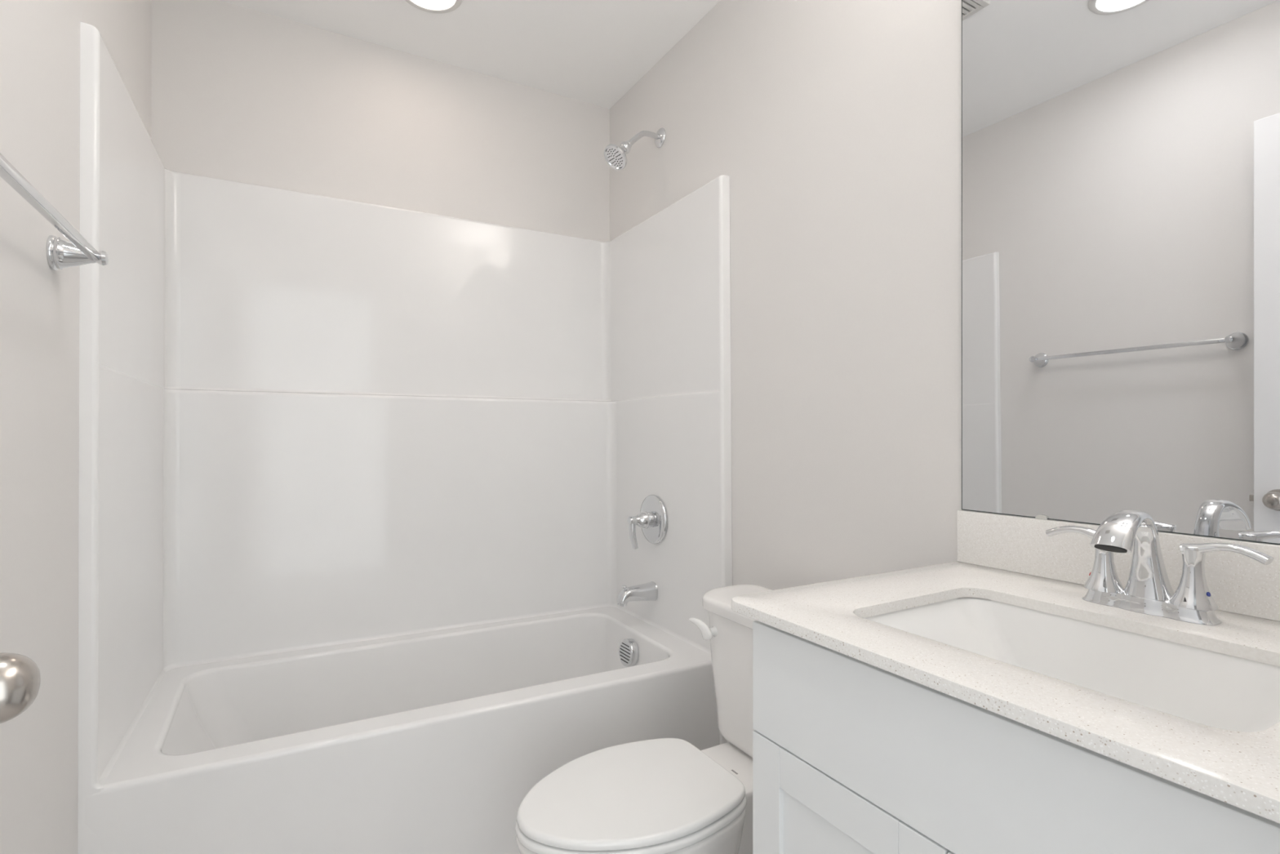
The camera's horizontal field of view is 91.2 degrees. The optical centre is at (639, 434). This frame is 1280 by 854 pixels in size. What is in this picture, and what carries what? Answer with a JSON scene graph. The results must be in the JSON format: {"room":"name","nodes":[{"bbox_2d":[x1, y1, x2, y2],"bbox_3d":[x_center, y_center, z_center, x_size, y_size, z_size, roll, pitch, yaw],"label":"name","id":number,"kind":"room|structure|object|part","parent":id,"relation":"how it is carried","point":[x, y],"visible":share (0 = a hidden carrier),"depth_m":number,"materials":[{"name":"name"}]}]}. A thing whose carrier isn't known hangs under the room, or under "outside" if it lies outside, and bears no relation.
{"room":"bathroom","nodes":[
{"label":"bathroom","id":0,"kind":"room"},
{"bbox_2d":[0,652,40,723],"bbox_3d":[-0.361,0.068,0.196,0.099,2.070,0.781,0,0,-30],"label":"door knob","id":1,"kind":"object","parent":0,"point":[20,675],"depth_m":0.48,"materials":[{"name":"metal"}]},
{"bbox_2d":[0,0,151,853],"bbox_3d":[-0.944,-0.120,0.858,0.120,2.470,2.770,0,0,-30],"label":"wall","id":2,"kind":"structure","parent":0,"point":[40,39],"depth_m":1.02,"materials":[{"name":"paint"}]},
{"bbox_2d":[0,153,108,271],"bbox_3d":[-0.801,-0.304,0.805,0.073,0.058,0.663,0,0,-30],"label":"towel bar","id":3,"kind":"object","parent":2,"relation":"attached to","point":[61,254],"visible":1,"depth_m":0.94,"materials":[{"name":"silver metal"}]},
{"bbox_3d":[-0.952,-0.304,1.067,0.073,0.058,0.058,0,0,-30],"label":"post","id":4,"kind":"part","parent":3,"relation":"part of","materials":[{"name":"silver metal"}]},
{"bbox_2d":[151,0,609,241],"bbox_3d":[-0.855,-0.120,2.349,1.524,2.470,0.277,0,0,-30],"label":"wall","id":5,"kind":"structure","parent":0,"point":[240,94],"depth_m":2.16,"materials":[{"name":"paint"}]},
{"bbox_2d":[218,0,720,108],"bbox_3d":[0.090,-1.405,0.341,3.696,0.100,4.900,0,0,-30],"label":"ceiling","id":6,"kind":"structure","parent":0,"point":[590,51],"depth_m":2.12,"materials":[{"name":"paint"}]},
{"bbox_2d":[404,0,462,13],"bbox_3d":[-0.641,-1.349,1.910,0.196,0.011,0.196,0,0,-30],"label":"recessed light","id":7,"kind":"object","parent":6,"relation":"in","point":[437,6],"visible":1,"depth_m":1.97,"materials":[{"name":"white plastic"}]},
{"bbox_2d":[609,0,962,590],"bbox_3d":[0.480,-0.120,1.680,0.120,2.470,2.770,0,0,-30],"label":"wall","id":8,"kind":"structure","parent":0,"point":[834,126],"depth_m":1.58,"materials":[{"name":"paint"}]},
{"bbox_2d":[604,127,665,169],"bbox_3d":[-0.019,-1.012,2.199,0.224,0.183,0.092,0,0,-30],"label":"shower fixture","id":9,"kind":"object","parent":8,"relation":"attached to","point":[615,155],"visible":1,"depth_m":2.18,"materials":[{"name":"silver metal"}]},
{"bbox_3d":[0.012,-1.046,2.226,0.134,0.073,0.020,0,0,-30],"label":"shower arm","id":10,"kind":"part","parent":9,"relation":"part of","materials":[{"name":"silver metal"}]},
{"bbox_2d":[957,510,1279,621],"bbox_3d":[0.818,0.203,0.954,0.020,0.102,0.702,0,0,-30],"label":"backsplash","id":11,"kind":"structure","parent":8,"relation":"attached to","point":[1237,583],"depth_m":1.06,"materials":[{"name":"stone"}]},
{"bbox_2d":[961,0,1279,544],"bbox_3d":[0.822,-0.393,0.955,0.011,1.088,0.703,0,0,-30],"label":"wall mirror","id":12,"kind":"object","parent":8,"relation":"attached to","point":[1121,158],"visible":1,"depth_m":1.02,"materials":[{"name":"silver mirror"}]},
{"bbox_3d":[0.090,1.165,0.341,3.696,0.100,4.900,0,0,-30],"label":"floor","id":13,"kind":"structure","parent":0,"visible":0},
{"bbox_2d":[77,21,732,853],"bbox_3d":[-0.589,0.162,1.887,1.524,1.906,0.853,0,0,-30],"label":"shower","id":14,"kind":"object","parent":13,"relation":"on","point":[360,483],"visible":0.91,"depth_m":1.96,"materials":[{"name":"white plastic"}]},
{"bbox_3d":[-1.221,0.162,1.552,0.093,1.904,0.801,0,0,-30],"label":"panel","id":15,"kind":"part","parent":14,"relation":"part of","materials":[{"name":"white plastic"}]},
{"bbox_3d":[-0.763,-0.056,2.186,1.521,1.470,0.127,0,0,-29],"label":"panel","id":16,"kind":"part","parent":14,"relation":"part of","materials":[{"name":"white plastic"}]},
{"bbox_2d":[84,606,719,853],"bbox_3d":[-0.585,0.896,1.880,1.523,0.438,0.828,0,0,-30],"label":"tub","id":17,"kind":"object","parent":14,"relation":"in","point":[432,739],"depth_m":1.59,"materials":[{"name":"white plastic"}]},
{"bbox_3d":[-0.040,0.747,2.147,0.035,0.093,0.092,0,0,-30],"label":"overflow plate","id":18,"kind":"part","parent":14,"relation":"part of","materials":[{"name":"silver metal"}]},
{"bbox_2d":[617,581,657,606],"bbox_3d":[-0.014,0.556,2.192,0.142,0.069,0.062,0,0,-30],"label":"tub spout","id":19,"kind":"object","parent":14,"relation":"attached to","point":[648,591],"visible":1,"depth_m":2.17,"materials":[{"name":"silver metal"}]},
{"bbox_3d":[-0.055,0.533,2.168,0.019,0.023,0.019,0,0,-30],"label":"diverter knob","id":20,"kind":"part","parent":19,"relation":"part of","materials":[{"name":"silver metal"}]},
{"bbox_2d":[627,494,666,548],"bbox_3d":[0.005,0.305,2.195,0.102,0.184,0.174,0,0,-30],"label":"shower valve","id":21,"kind":"object","parent":14,"relation":"attached to","point":[651,518],"visible":1,"depth_m":2.18,"materials":[{"name":"silver metal"}]},
{"bbox_3d":[-0.023,0.341,2.179,0.032,0.113,0.027,0,0,-30],"label":"lever handle","id":22,"kind":"part","parent":21,"relation":"part of","materials":[{"name":"silver metal"}]},
{"bbox_3d":[0.040,0.162,2.231,0.090,1.904,0.821,0,0,-30],"label":"panel","id":23,"kind":"part","parent":14,"relation":"part of","materials":[{"name":"white plastic"}]},
{"bbox_2d":[515,584,772,853],"bbox_3d":[0.097,0.760,1.347,0.748,0.710,0.462,0,0,-30],"label":"toilet","id":24,"kind":"object","parent":13,"relation":"on","point":[660,795],"visible":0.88,"depth_m":1.27,"materials":[{"name":"white ceramic"}]},
{"bbox_3d":[-0.029,0.743,1.271,0.454,0.017,0.345,0,0,-30],"label":"seat","id":25,"kind":"part","parent":24,"relation":"part of","materials":[{"name":"white plastic"}]},
{"bbox_3d":[-0.029,0.723,1.271,0.449,0.019,0.340,0,0,-30],"label":"seat lid","id":26,"kind":"part","parent":24,"relation":"part of","materials":[{"name":"white plastic"}]},
{"bbox_3d":[-0.029,0.934,1.271,0.452,0.362,0.343,0,0,-30],"label":"bowl","id":27,"kind":"part","parent":24,"relation":"part of","materials":[{"name":"ceramic"}]},
{"bbox_3d":[0.162,0.482,1.559,0.043,0.046,0.070,0,0,-43],"label":"flush lever","id":28,"kind":"part","parent":24,"relation":"part of","materials":[{"name":"white plastic"}]},
{"bbox_3d":[0.332,0.595,1.483,0.192,0.310,0.434,0,0,-30],"label":"tank","id":29,"kind":"part","parent":24,"relation":"part of","materials":[{"name":"ceramic"}]},
{"bbox_3d":[0.332,0.423,1.482,0.207,0.035,0.462,0,0,-30],"label":"tank lid","id":30,"kind":"part","parent":24,"relation":"part of","materials":[{"name":"ceramic"}]},
{"bbox_2d":[752,620,1279,853],"bbox_3d":[0.575,0.692,0.814,0.570,0.845,0.635,0,0,-30],"label":"vanity cabinet","id":31,"kind":"object","parent":13,"relation":"on","point":[851,755],"visible":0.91,"depth_m":0.69,"materials":[{"name":"paint"}]},
{"bbox_3d":[0.261,0.732,0.816,0.014,0.462,0.205,0,0,-30],"label":"door panel","id":32,"kind":"part","parent":31,"relation":"part of","materials":[{"name":"paint"}]},
{"bbox_3d":[0.258,0.731,0.815,0.022,0.568,0.315,0,0,-30],"label":"door","id":33,"kind":"part","parent":31,"relation":"part of","materials":[{"name":"paint"}]},
{"bbox_2d":[731,560,1279,823],"bbox_3d":[0.566,0.261,0.814,0.595,0.016,0.712,0,0,-30],"label":"countertop","id":34,"kind":"structure","parent":31,"relation":"on","point":[1239,769],"depth_m":0.72,"materials":[{"name":"stone"}]},
{"bbox_2d":[864,596,1279,731],"bbox_3d":[0.531,0.341,0.787,0.350,0.142,0.479,0,0,-30],"label":"sink","id":35,"kind":"object","parent":34,"relation":"in","point":[1207,687],"visible":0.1,"depth_m":0.86,"materials":[{"name":"ceramic"}]},
{"bbox_2d":[1045,509,1274,626],"bbox_3d":[0.696,0.180,0.884,0.150,0.147,0.265,0,0,-30],"label":"faucet","id":36,"kind":"object","parent":34,"relation":"on","point":[1148,590],"visible":1,"depth_m":0.88,"materials":[{"name":"silver metal"}]},
{"bbox_3d":[0.687,0.155,0.979,0.026,0.024,0.091,0,0,-30],"label":"lever","id":37,"kind":"part","parent":36,"relation":"part of","materials":[{"name":"silver metal"}]},
{"bbox_3d":[0.704,0.193,0.951,0.051,0.082,0.051,0,0,-30],"label":"handle","id":38,"kind":"part","parent":36,"relation":"part of","materials":[{"name":"silver metal"}]},
{"bbox_3d":[0.696,0.172,0.884,0.150,0.131,0.062,0,0,-30],"label":"spout","id":39,"kind":"part","parent":36,"relation":"part of","materials":[{"name":"silver metal"}]},
{"bbox_3d":[0.732,0.243,0.905,0.053,0.020,0.160,0,0,-30],"label":"plate","id":40,"kind":"part","parent":36,"relation":"part of","materials":[{"name":"silver metal"}]},
{"bbox_3d":[0.758,0.193,0.858,0.051,0.082,0.051,0,0,-30],"label":"handle","id":41,"kind":"part","parent":36,"relation":"part of","materials":[{"name":"silver metal"}]},
{"bbox_3d":[0.774,0.155,0.828,0.026,0.024,0.091,0,0,-30],"label":"lever","id":42,"kind":"part","parent":36,"relation":"part of","materials":[{"name":"silver metal"}]}
]}

